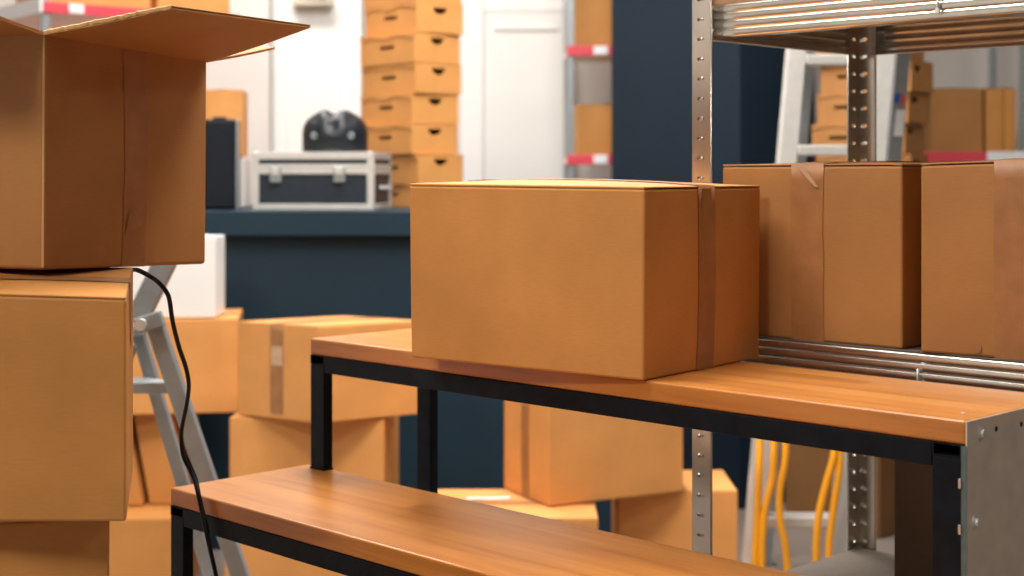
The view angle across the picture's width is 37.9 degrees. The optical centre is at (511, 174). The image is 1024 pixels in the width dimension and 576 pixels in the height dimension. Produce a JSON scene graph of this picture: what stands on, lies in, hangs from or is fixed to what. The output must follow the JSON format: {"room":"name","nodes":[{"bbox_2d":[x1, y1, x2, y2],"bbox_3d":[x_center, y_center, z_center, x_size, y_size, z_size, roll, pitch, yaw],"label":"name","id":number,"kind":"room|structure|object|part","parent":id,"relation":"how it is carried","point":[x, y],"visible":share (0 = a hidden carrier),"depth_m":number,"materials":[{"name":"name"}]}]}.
{"room":"warehouse","nodes":[
{"label":"warehouse","id":0,"kind":"room"},
{"bbox_2d":[0,0,1018,179],"bbox_3d":[0.200,-0.465,7.300,8.800,3.400,0.200,0,0,0],"label":"wall","id":1,"kind":"structure","parent":0,"point":[968,68],"depth_m":7.20,"materials":[{"name":"grey paint"}]},
{"bbox_2d":[206,0,272,204],"bbox_3d":[-1.326,-0.465,7.130,0.348,3.400,0.140,0,0,0],"label":"wall panel","id":2,"kind":"object","parent":1,"relation":"attached to","point":[252,74],"visible":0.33,"depth_m":7.06,"materials":[{"name":"white paint"}]},
{"bbox_2d":[273,0,350,151],"bbox_3d":[-0.962,-0.020,7.144,0.377,2.490,0.107,0,0,0],"label":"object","id":3,"kind":"structure","parent":1,"relation":"in","point":[312,66],"depth_m":7.15,"materials":[{"name":"white paint"}]},
{"bbox_2d":[292,0,332,6],"bbox_3d":[-0.951,-0.837,7.090,0.190,0.064,0.120,0,0,0],"label":"door closer","id":4,"kind":"structure","parent":3,"relation":"attached to","point":[296,3],"depth_m":7.07,"materials":[{"name":"beige plastic"}]},
{"bbox_2d":[351,0,362,117],"bbox_3d":[-0.744,-0.265,7.150,0.048,3.000,0.100,0,0,0],"label":"trim","id":5,"kind":"structure","parent":1,"relation":"attached to","point":[356,5],"depth_m":7.10,"materials":[{"name":"white paint"}]},
{"bbox_2d":[462,0,483,181],"bbox_3d":[-0.189,-0.265,7.175,0.104,3.000,0.050,0,0,0],"label":"trim","id":6,"kind":"structure","parent":1,"relation":"attached to","point":[473,10],"depth_m":7.15,"materials":[{"name":"white paint"}]},
{"bbox_2d":[484,0,563,180],"bbox_3d":[0.063,-0.020,7.144,0.396,2.490,0.107,0,0,0],"label":"door","id":7,"kind":"structure","parent":1,"relation":"in","point":[524,51],"depth_m":7.15,"materials":[{"name":"white paint"}]},
{"bbox_3d":[0.063,-0.290,7.149,0.296,0.850,0.010,0,0,0],"label":"panel moulding","id":8,"kind":"part","parent":7,"relation":"part of","materials":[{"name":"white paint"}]},
{"bbox_2d":[484,3,563,11],"bbox_3d":[0.063,-0.805,7.175,0.396,0.040,0.050,0,0,0],"label":"door frame","id":9,"kind":"structure","parent":1,"relation":"attached to","point":[488,7],"depth_m":7.15,"materials":[{"name":"white paint"}]},
{"bbox_2d":[196,503,894,575],"bbox_3d":[0.200,1.285,2.100,8.800,0.100,10.600,0,0,0],"label":"floor","id":10,"kind":"structure","parent":0,"point":[800,540],"depth_m":4.94,"materials":[{"name":"concrete"}]},
{"bbox_2d":[0,521,109,575],"bbox_3d":[-0.786,0.833,1.983,0.482,0.802,0.301,0,0,-16],"label":"cardboard box","id":11,"kind":"object","parent":10,"relation":"on","point":[27,548],"visible":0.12,"depth_m":1.89,"materials":[{"name":"brown cardboard"}]},
{"bbox_2d":[0,267,132,520],"bbox_3d":[-0.726,0.280,1.982,0.452,0.300,0.332,0,0,-8],"label":"cardboard box","id":12,"kind":"object","parent":11,"relation":"on","point":[66,335],"visible":0.98,"depth_m":1.84,"materials":[{"name":"brown cardboard"}]},
{"bbox_2d":[0,4,310,269],"bbox_3d":[-0.705,-0.053,2.237,0.753,0.385,0.756,0,0,25],"label":"open box","id":13,"kind":"object","parent":12,"relation":"on","point":[103,121],"visible":1,"depth_m":2.10,"materials":[{"name":"brown cardboard"}]},
{"bbox_2d":[0,0,147,30],"bbox_3d":[-1.772,-0.065,6.409,0.866,2.600,0.915,0,0,-38],"label":"shelf unit","id":14,"kind":"object","parent":10,"relation":"on","point":[41,15],"visible":0.19,"depth_m":5.95,"materials":[{"name":"metal"}]},
{"bbox_3d":[-1.825,-0.065,5.824,0.030,2.600,0.030,0,0,-38],"label":"post","id":15,"kind":"part","parent":14,"relation":"part of","materials":[{"name":"metal"}]},
{"bbox_2d":[16,0,149,8],"bbox_3d":[-1.754,-0.829,6.098,0.465,0.305,0.285,0,0,-38],"label":"cardboard box","id":16,"kind":"object","parent":14,"relation":"on","point":[144,4],"visible":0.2,"depth_m":6.04,"materials":[{"name":"brown cardboard"}]},
{"bbox_3d":[-1.491,-0.654,6.060,0.852,0.044,0.010,0,0,-38],"label":"price rail","id":17,"kind":"part","parent":14,"relation":"part of","materials":[{"name":"red plastic"}]},
{"bbox_2d":[150,0,229,13],"bbox_3d":[-1.419,-0.849,6.359,0.335,0.345,0.285,0,0,-38],"label":"cardboard box","id":18,"kind":"object","parent":14,"relation":"on","point":[223,6],"visible":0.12,"depth_m":6.26,"materials":[{"name":"brown cardboard"}]},
{"bbox_2d":[110,500,199,575],"bbox_3d":[-1.085,1.110,4.504,0.237,0.247,0.441,0,0,-2],"label":"cardboard box","id":19,"kind":"object","parent":10,"relation":"on","point":[140,545],"visible":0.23,"depth_m":4.29,"materials":[{"name":"brown cardboard"}]},
{"bbox_2d":[128,415,148,504],"bbox_3d":[-1.202,0.846,4.600,0.203,0.278,0.322,0,0,0],"label":"cardboard box","id":20,"kind":"object","parent":19,"relation":"on","point":[138,495],"visible":0.06,"depth_m":4.46,"materials":[{"name":"brown cardboard"}]},
{"bbox_2d":[133,309,241,414],"bbox_3d":[-1.056,0.566,4.568,0.442,0.281,0.341,0,0,-8],"label":"cardboard box","id":21,"kind":"object","parent":20,"relation":"on","point":[210,346],"visible":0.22,"depth_m":4.42,"materials":[{"name":"brown cardboard"}]},
{"bbox_2d":[132,234,224,317],"bbox_3d":[-1.087,0.301,4.508,0.413,0.247,0.160,0,0,0],"label":"carton","id":22,"kind":"object","parent":21,"relation":"on","point":[195,290],"visible":0.32,"depth_m":4.43,"materials":[{"name":"cardboard"}]},
{"bbox_2d":[134,413,197,503],"bbox_3d":[-1.050,0.846,4.610,0.168,0.278,0.302,0,0,0],"label":"cardboard box","id":23,"kind":"object","parent":19,"relation":"on","point":[159,478],"visible":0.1,"depth_m":4.46,"materials":[{"name":"brown cardboard"}]},
{"bbox_2d":[133,265,250,575],"bbox_3d":[-0.780,0.683,3.055,0.796,1.112,0.200,0,0,0],"label":"stepladder","id":24,"kind":"object","parent":10,"relation":"on","point":[149,294],"visible":0.62,"depth_m":3.03,"materials":[{"name":"metal"}]},
{"bbox_3d":[-0.965,0.792,3.060,0.386,0.895,0.030,0,0,0],"label":"leg","id":25,"kind":"part","parent":24,"relation":"part of","materials":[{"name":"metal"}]},
{"bbox_2d":[225,544,345,575],"bbox_3d":[-0.577,1.095,4.372,0.462,0.278,0.341,0,0,2],"label":"cardboard box","id":26,"kind":"object","parent":10,"relation":"on","point":[259,562],"visible":0.02,"depth_m":4.21,"materials":[{"name":"brown cardboard"}]},
{"bbox_2d":[230,412,398,484],"bbox_3d":[-0.573,0.821,4.383,0.444,0.269,0.331,0,0,3],"label":"cardboard box","id":27,"kind":"object","parent":26,"relation":"on","point":[368,448],"visible":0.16,"depth_m":4.22,"materials":[{"name":"brown cardboard"}]},
{"bbox_2d":[239,316,416,421],"bbox_3d":[-0.517,0.548,4.260,0.461,0.272,0.260,0,0,-31],"label":"cardboard box","id":28,"kind":"object","parent":27,"relation":"on","point":[275,366],"visible":0.78,"depth_m":4.18,"materials":[{"name":"brown cardboard"}]},
{"bbox_2d":[197,205,610,549],"bbox_3d":[-0.470,0.676,5.290,1.900,1.118,0.860,0,0,0],"label":"counter","id":29,"kind":"object","parent":10,"relation":"on","point":[280,264],"depth_m":4.91,"materials":[{"name":"blue paint"}]},
{"bbox_2d":[205,117,239,209],"bbox_3d":[-0.989,-0.040,5.105,0.117,0.312,0.202,0,0,-6],"label":"case","id":30,"kind":"object","parent":29,"relation":"on","point":[222,163],"visible":0.89,"depth_m":5.01,"materials":[{"name":"black plastic"}]},
{"bbox_3d":[-0.926,-0.035,5.022,0.008,0.303,0.020,0,0,-6],"label":"edge trim","id":31,"kind":"part","parent":30,"relation":"part of","materials":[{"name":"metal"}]},
{"bbox_2d":[240,158,250,206],"bbox_3d":[-1.042,0.024,5.484,0.145,0.183,0.205,0,0,-4],"label":"carton","id":32,"kind":"object","parent":29,"relation":"on","point":[245,164],"visible":0.2,"depth_m":5.40,"materials":[{"name":"white cardboard"}]},
{"bbox_2d":[206,89,247,156],"bbox_3d":[-1.059,-0.191,5.485,0.155,0.247,0.205,0,0,-4],"label":"cardboard box","id":33,"kind":"object","parent":32,"relation":"on","point":[231,104],"visible":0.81,"depth_m":5.39,"materials":[{"name":"brown cardboard"}]},
{"bbox_2d":[205,205,409,235],"bbox_3d":[-0.470,0.158,5.290,1.900,0.082,0.860,0,0,0],"label":"countertop","id":34,"kind":"structure","parent":29,"relation":"on","point":[243,221],"depth_m":4.86,"materials":[{"name":"blue paint"}]},
{"bbox_2d":[252,151,391,209],"bbox_3d":[-0.634,0.019,5.097,0.438,0.194,0.338,0,0,6],"label":"flight case","id":35,"kind":"object","parent":29,"relation":"on","point":[280,180],"visible":1,"depth_m":4.95,"materials":[{"name":"black laminate"}]},
{"bbox_3d":[-0.646,-0.049,5.108,0.404,0.049,0.312,0,0,6],"label":"lid","id":36,"kind":"part","parent":35,"relation":"part of","materials":[{"name":"silver metal"}]},
{"bbox_2d":[302,110,367,151],"bbox_3d":[-0.605,-0.149,5.100,0.223,0.146,0.249,0,0,-2],"label":"case","id":37,"kind":"object","parent":35,"relation":"on","point":[324,131],"visible":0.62,"depth_m":5.00,"materials":[{"name":"black plastic"}]},
{"bbox_3d":[-0.429,0.044,5.085,0.029,0.017,0.129,0,0,6],"label":"handle","id":38,"kind":"part","parent":35,"relation":"part of","materials":[{"name":"metal"}]},
{"bbox_2d":[391,184,410,206],"bbox_3d":[-0.361,0.075,5.504,0.214,0.082,0.324,0,0,-41],"label":"box","id":39,"kind":"object","parent":29,"relation":"on","point":[400,193],"visible":0.2,"depth_m":5.39,"materials":[{"name":"cardboard"}]},
{"bbox_3d":[-0.361,0.042,5.504,0.214,0.015,0.324,0,0,-41],"label":"lid","id":40,"kind":"part","parent":39,"relation":"part of","materials":[{"name":"cardboard"}]},
{"bbox_2d":[391,154,462,183],"bbox_3d":[-0.366,-0.021,5.497,0.215,0.108,0.324,0,0,-43],"label":"box","id":41,"kind":"object","parent":39,"relation":"on","point":[405,168],"visible":0.57,"depth_m":5.38,"materials":[{"name":"cardboard"}]},
{"bbox_2d":[366,123,457,153],"bbox_3d":[-0.384,-0.130,5.497,0.214,0.108,0.324,0,0,-41],"label":"box","id":42,"kind":"object","parent":41,"relation":"on","point":[408,138],"visible":0.87,"depth_m":5.39,"materials":[{"name":"cardboard"}]},
{"bbox_2d":[360,93,457,124],"bbox_3d":[-0.380,-0.239,5.504,0.215,0.108,0.324,0,0,-40],"label":"box","id":43,"kind":"object","parent":42,"relation":"on","point":[402,108],"visible":0.96,"depth_m":5.40,"materials":[{"name":"cardboard"}]},
{"bbox_3d":[-0.380,-0.283,5.504,0.214,0.020,0.324,0,0,-40],"label":"lid","id":44,"kind":"part","parent":43,"relation":"part of","materials":[{"name":"cardboard"}]},
{"bbox_2d":[362,62,460,95],"bbox_3d":[-0.373,-0.348,5.500,0.214,0.108,0.324,0,0,-42],"label":"box","id":45,"kind":"object","parent":43,"relation":"on","point":[412,77],"visible":0.98,"depth_m":5.40,"materials":[{"name":"cardboard"}]},
{"bbox_2d":[360,31,459,66],"bbox_3d":[-0.379,-0.457,5.495,0.214,0.108,0.324,0,0,-42],"label":"box","id":46,"kind":"object","parent":45,"relation":"on","point":[405,47],"visible":0.97,"depth_m":5.40,"materials":[{"name":"cardboard"}]},
{"bbox_3d":[-0.379,-0.501,5.495,0.214,0.020,0.324,0,0,-42],"label":"lid","id":47,"kind":"part","parent":46,"relation":"part of","materials":[{"name":"cardboard"}]},
{"bbox_2d":[365,1,462,36],"bbox_3d":[-0.364,-0.567,5.502,0.214,0.108,0.324,0,0,-40],"label":"box","id":48,"kind":"object","parent":46,"relation":"on","point":[418,16],"visible":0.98,"depth_m":5.40,"materials":[{"name":"cardboard"}]},
{"bbox_2d":[364,0,461,7],"bbox_3d":[-0.369,-0.676,5.503,0.214,0.108,0.324,0,0,-40],"label":"box","id":49,"kind":"object","parent":48,"relation":"on","point":[367,3],"visible":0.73,"depth_m":5.44,"materials":[{"name":"cardboard"}]},
{"bbox_3d":[-0.364,-0.610,5.502,0.214,0.020,0.324,0,0,-40],"label":"lid","id":50,"kind":"part","parent":48,"relation":"part of","materials":[{"name":"cardboard"}]},
{"bbox_3d":[-0.373,-0.392,5.500,0.214,0.020,0.324,0,0,-42],"label":"lid","id":51,"kind":"part","parent":45,"relation":"part of","materials":[{"name":"cardboard"}]},
{"bbox_3d":[-0.384,-0.174,5.497,0.214,0.020,0.324,0,0,-41],"label":"lid","id":52,"kind":"part","parent":42,"relation":"part of","materials":[{"name":"cardboard"}]},
{"bbox_3d":[-0.366,-0.065,5.497,0.214,0.020,0.324,0,0,-43],"label":"lid","id":53,"kind":"part","parent":41,"relation":"part of","materials":[{"name":"cardboard"}]},
{"bbox_2d":[171,464,801,575],"bbox_3d":[-0.012,0.878,2.127,0.287,0.714,1.290,0,0,-45],"label":"workbench","id":54,"kind":"object","parent":10,"relation":"on","point":[347,524],"visible":1,"depth_m":2.22,"materials":[{"name":"brown wood"}]},
{"bbox_2d":[132,268,217,575],"bbox_3d":[-0.273,0.685,2.107,0.763,1.102,0.276,0,0,32],"label":"power cable","id":55,"kind":"object","parent":54,"relation":"on","point":[184,456],"visible":0.99,"depth_m":2.35,"materials":[{"name":"black rubber"}]},
{"bbox_3d":[-0.454,0.558,2.569,0.038,0.016,0.286,0,0,45],"label":"rail","id":56,"kind":"part","parent":54,"relation":"part of","materials":[{"name":"black metal"}]},
{"bbox_3d":[-0.548,0.899,2.475,0.038,0.664,0.020,0,0,45],"label":"leg","id":57,"kind":"part","parent":54,"relation":"part of","materials":[{"name":"black metal"}]},
{"bbox_3d":[-0.108,0.564,2.034,1.206,0.030,0.020,0,0,45],"label":"long rail","id":58,"kind":"part","parent":54,"relation":"part of","materials":[{"name":"black metal"}]},
{"bbox_2d":[438,489,597,528],"bbox_3d":[0.005,1.062,4.060,0.442,0.344,0.361,0,0,0],"label":"cardboard box","id":59,"kind":"object","parent":10,"relation":"on","point":[584,514],"visible":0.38,"depth_m":4.03,"materials":[{"name":"brown cardboard"}]},
{"bbox_2d":[504,400,682,505],"bbox_3d":[0.229,0.750,4.218,0.436,0.281,0.275,0,0,-27],"label":"cardboard box","id":60,"kind":"object","parent":59,"relation":"on","point":[553,456],"visible":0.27,"depth_m":4.09,"materials":[{"name":"brown cardboard"}]},
{"bbox_2d":[564,0,611,178],"bbox_3d":[0.673,-0.065,6.771,0.862,2.600,0.465,0,0,0],"label":"shelf unit","id":61,"kind":"object","parent":10,"relation":"on","point":[572,53],"visible":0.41,"depth_m":6.55,"materials":[{"name":"metal"}]},
{"bbox_3d":[0.259,-0.065,6.989,0.030,2.600,0.030,0,0,0],"label":"post","id":62,"kind":"part","parent":61,"relation":"part of","materials":[{"name":"metal"}]},
{"bbox_3d":[0.259,-0.065,6.569,0.030,2.600,0.030,0,0,0],"label":"post","id":63,"kind":"part","parent":61,"relation":"part of","materials":[{"name":"metal"}]},
{"bbox_3d":[0.673,-0.546,6.549,0.862,0.044,0.010,0,0,0],"label":"price rail","id":64,"kind":"part","parent":61,"relation":"part of","materials":[{"name":"red plastic"}]},
{"bbox_3d":[0.673,-0.067,6.549,0.862,0.044,0.010,0,0,0],"label":"price rail","id":65,"kind":"part","parent":61,"relation":"part of","materials":[{"name":"red plastic"}]},
{"bbox_2d":[574,104,611,154],"bbox_3d":[0.427,-0.198,6.760,0.284,0.243,0.325,0,0,0],"label":"cardboard box","id":66,"kind":"object","parent":61,"relation":"on","point":[592,122],"visible":0.61,"depth_m":6.60,"materials":[{"name":"brown cardboard"}]},
{"bbox_2d":[574,0,611,45],"bbox_3d":[0.434,-0.734,6.760,0.315,0.359,0.325,0,0,0],"label":"cardboard box","id":67,"kind":"object","parent":61,"relation":"on","point":[592,18],"visible":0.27,"depth_m":6.60,"materials":[{"name":"brown cardboard"}]},
{"bbox_2d":[310,329,1023,575],"bbox_3d":[0.185,0.762,2.291,1.270,0.946,0.276,0,0,45],"label":"workbench","id":68,"kind":"object","parent":10,"relation":"on","point":[972,438],"visible":0.84,"depth_m":1.97,"materials":[{"name":"brown wood"}]},
{"bbox_3d":[-0.249,0.327,2.728,0.271,0.016,0.038,0,0,-45],"label":"rail","id":69,"kind":"part","parent":68,"relation":"part of","materials":[{"name":"black metal"}]},
{"bbox_3d":[-0.337,0.426,2.639,0.020,0.181,0.038,0,0,-45],"label":"leg","id":70,"kind":"part","parent":68,"relation":"part of","materials":[{"name":"black metal"}]},
{"bbox_3d":[-0.160,0.783,2.816,0.038,0.895,0.020,0,0,45],"label":"leg","id":71,"kind":"part","parent":68,"relation":"part of","materials":[{"name":"black metal"}]},
{"bbox_2d":[410,178,759,379],"bbox_3d":[0.116,0.147,2.357,0.446,0.283,0.343,0,0,38],"label":"cardboard box","id":72,"kind":"object","parent":68,"relation":"on","point":[615,278],"visible":1,"depth_m":2.21,"materials":[{"name":"brown cardboard"}]},
{"bbox_3d":[0.093,0.333,2.208,1.178,0.030,0.020,0,0,45],"label":"long rail","id":73,"kind":"part","parent":68,"relation":"part of","materials":[{"name":"black metal"}]},
{"bbox_3d":[0.524,0.426,1.778,0.038,0.181,0.020,0,0,45],"label":"leg","id":74,"kind":"part","parent":68,"relation":"part of","materials":[{"name":"black metal"}]},
{"bbox_3d":[0.612,0.327,1.867,0.038,0.016,0.271,0,0,45],"label":"rail","id":75,"kind":"part","parent":68,"relation":"part of","materials":[{"name":"black metal"}]},
{"bbox_3d":[0.630,0.400,1.848,0.002,0.221,0.273,0,0,45],"label":"panel","id":76,"kind":"part","parent":68,"relation":"part of","materials":[{"name":"grey metal"}]},
{"bbox_2d":[611,470,737,560],"bbox_3d":[0.470,1.063,4.370,0.340,0.342,0.302,0,0,0],"label":"cardboard box","id":77,"kind":"object","parent":10,"relation":"on","point":[663,518],"visible":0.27,"depth_m":4.22,"materials":[{"name":"brown cardboard"}]},
{"bbox_2d":[741,49,910,565],"bbox_3d":[0.913,0.204,4.428,0.569,2.068,0.619,0,0,0],"label":"stepladder","id":78,"kind":"object","parent":10,"relation":"on","point":[892,70],"visible":0.26,"depth_m":4.26,"materials":[{"name":"metal"}]},
{"bbox_2d":[751,439,790,570],"bbox_3d":[0.712,0.964,4.094,0.109,0.558,0.051,0,0,0],"label":"cable","id":79,"kind":"object","parent":78,"relation":"hanging from","point":[760,515],"visible":0.82,"depth_m":4.07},
{"bbox_3d":[0.848,0.220,4.531,0.047,2.036,0.433,0,0,-15],"label":"rail","id":80,"kind":"part","parent":78,"relation":"part of","materials":[{"name":"metal"}]},
{"bbox_2d":[812,450,843,561],"bbox_3d":[0.869,0.962,4.089,0.094,0.538,0.042,0,0,0],"label":"cable","id":81,"kind":"object","parent":78,"relation":"hanging from","point":[836,458],"visible":0.74,"depth_m":4.07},
{"bbox_3d":[1.136,0.220,4.531,0.046,2.036,0.427,0,0,-12],"label":"rail","id":82,"kind":"part","parent":78,"relation":"part of","materials":[{"name":"metal"}]},
{"bbox_2d":[785,444,894,538],"bbox_3d":[1.267,0.691,5.342,0.442,1.086,0.386,0,0,-45],"label":"carton","id":83,"kind":"object","parent":10,"relation":"on","point":[807,466],"visible":0.02,"depth_m":5.23,"materials":[{"name":"brown cardboard"}]},
{"bbox_3d":[1.303,0.093,5.400,0.347,0.109,0.204,0,0,35],"label":"box","id":84,"kind":"object","parent":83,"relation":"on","visible":0},
{"bbox_2d":[816,154,927,161],"bbox_3d":[1.304,-0.018,5.395,0.347,0.109,0.204,0,0,32],"label":"box","id":85,"kind":"object","parent":84,"relation":"on","point":[905,157],"visible":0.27,"depth_m":5.35,"materials":[{"name":"brown cardboard"}]},
{"bbox_2d":[812,123,923,154],"bbox_3d":[1.287,-0.128,5.397,0.347,0.109,0.204,0,0,33],"label":"box","id":86,"kind":"object","parent":85,"relation":"on","point":[822,134],"visible":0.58,"depth_m":5.36,"materials":[{"name":"brown cardboard"}]},
{"bbox_3d":[1.287,-0.173,5.397,0.347,0.020,0.204,0,0,33],"label":"lid","id":87,"kind":"part","parent":86,"relation":"part of","materials":[{"name":"brown cardboard"}]},
{"bbox_2d":[817,91,929,123],"bbox_3d":[1.309,-0.239,5.403,0.347,0.109,0.204,0,0,37],"label":"box","id":88,"kind":"object","parent":86,"relation":"on","point":[831,108],"visible":0.57,"depth_m":5.37,"materials":[{"name":"brown cardboard"}]},
{"bbox_3d":[1.309,-0.283,5.403,0.347,0.020,0.204,0,0,37],"label":"lid","id":89,"kind":"part","parent":88,"relation":"part of","materials":[{"name":"brown cardboard"}]},
{"bbox_2d":[820,60,932,93],"bbox_3d":[1.321,-0.349,5.404,0.347,0.109,0.205,0,0,38],"label":"box","id":90,"kind":"object","parent":88,"relation":"on","point":[833,78],"visible":0.48,"depth_m":5.37,"materials":[{"name":"brown cardboard"}]},
{"bbox_2d":[816,38,923,61],"bbox_3d":[1.290,-0.460,5.399,0.347,0.109,0.204,0,0,34],"label":"box","id":91,"kind":"object","parent":90,"relation":"on","point":[914,56],"visible":0.02,"depth_m":5.33,"materials":[{"name":"brown cardboard"}]},
{"bbox_3d":[1.321,-0.394,5.404,0.347,0.020,0.204,0,0,38],"label":"lid","id":92,"kind":"part","parent":90,"relation":"part of","materials":[{"name":"brown cardboard"}]},
{"bbox_2d":[692,0,1023,575],"bbox_3d":[0.920,0.218,2.214,1.252,2.034,0.513,0,0,45],"label":"storage rack","id":93,"kind":"object","parent":10,"relation":"on","point":[824,26],"visible":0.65,"depth_m":2.46,"materials":[{"name":"metal"}]},
{"bbox_3d":[0.327,0.218,2.477,0.043,2.034,0.041,0,0,-45],"label":"post","id":94,"kind":"part","parent":93,"relation":"part of","materials":[{"name":"metal"}]},
{"bbox_2d":[723,161,932,348],"bbox_3d":[0.604,0.118,2.472,0.336,0.282,0.407,0,0,45],"label":"cardboard box","id":95,"kind":"object","parent":93,"relation":"on","point":[840,241],"visible":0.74,"depth_m":2.29,"materials":[{"name":"brown cardboard"}]},
{"bbox_3d":[0.659,0.218,2.809,0.040,2.034,0.041,0,0,-45],"label":"post","id":96,"kind":"part","parent":93,"relation":"part of","materials":[{"name":"metal"}]},
{"bbox_2d":[895,460,932,575],"bbox_3d":[0.826,0.554,2.265,0.345,0.305,0.365,0,0,45],"label":"cardboard box","id":97,"kind":"object","parent":93,"relation":"on","point":[913,481],"visible":0.09,"depth_m":2.23,"materials":[{"name":"brown cardboard"}]},
{"bbox_2d":[921,158,1023,359],"bbox_3d":[0.817,0.117,2.220,0.290,0.285,0.353,0,0,40],"label":"cardboard box","id":98,"kind":"object","parent":93,"relation":"on","point":[972,212],"visible":1,"depth_m":2.13,"materials":[{"name":"brown cardboard"}]},
{"bbox_2d":[815,46,1023,161],"bbox_3d":[1.705,-0.065,6.774,1.126,2.600,0.460,0,0,0],"label":"shelf unit","id":99,"kind":"object","parent":10,"relation":"on","point":[932,156],"visible":0.08,"depth_m":6.54,"materials":[{"name":"metal"}]},
{"bbox_3d":[1.614,-0.081,6.549,0.945,0.044,0.010,0,0,0],"label":"price rail","id":100,"kind":"part","parent":99,"relation":"part of","materials":[{"name":"red plastic"}]},
{"bbox_2d":[923,88,982,151],"bbox_3d":[1.971,-0.240,6.760,0.235,0.301,0.325,0,0,0],"label":"cardboard box","id":101,"kind":"object","parent":99,"relation":"on","point":[956,114],"visible":0.7,"depth_m":6.60,"materials":[{"name":"brown cardboard"}]},
{"bbox_3d":[2.253,-0.065,6.989,0.030,2.600,0.030,0,0,0],"label":"post","id":102,"kind":"part","parent":99,"relation":"part of","materials":[{"name":"metal"}]},
{"bbox_2d":[983,88,1002,151],"bbox_3d":[2.137,-0.240,6.760,0.080,0.301,0.325,0,0,0],"label":"cardboard box","id":103,"kind":"object","parent":99,"relation":"on","point":[992,97],"visible":0.54,"depth_m":6.60,"materials":[{"name":"brown cardboard"}]},
{"bbox_3d":[2.178,-0.081,6.549,0.181,0.044,0.010,0,0,0],"label":"price rail","id":104,"kind":"part","parent":99,"relation":"part of","materials":[{"name":"white plastic"}]},
{"bbox_2d":[1003,88,1015,151],"bbox_3d":[2.206,-0.240,6.760,0.058,0.301,0.325,0,0,0],"label":"cardboard box","id":105,"kind":"object","parent":99,"relation":"on","point":[1009,94],"visible":0.32,"depth_m":6.60,"materials":[{"name":"brown cardboard"}]},
{"bbox_3d":[2.253,-0.065,6.569,0.030,2.600,0.030,0,0,0],"label":"post","id":106,"kind":"part","parent":99,"relation":"part of","materials":[{"name":"metal"}]},
{"bbox_2d":[612,0,814,509],"bbox_3d":[0.785,-0.465,5.958,0.360,3.400,0.850,0,0,-30],"label":"pillar","id":107,"kind":"structure","parent":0,"point":[652,39],"depth_m":5.81,"materials":[{"name":"blue paint"}]}
]}

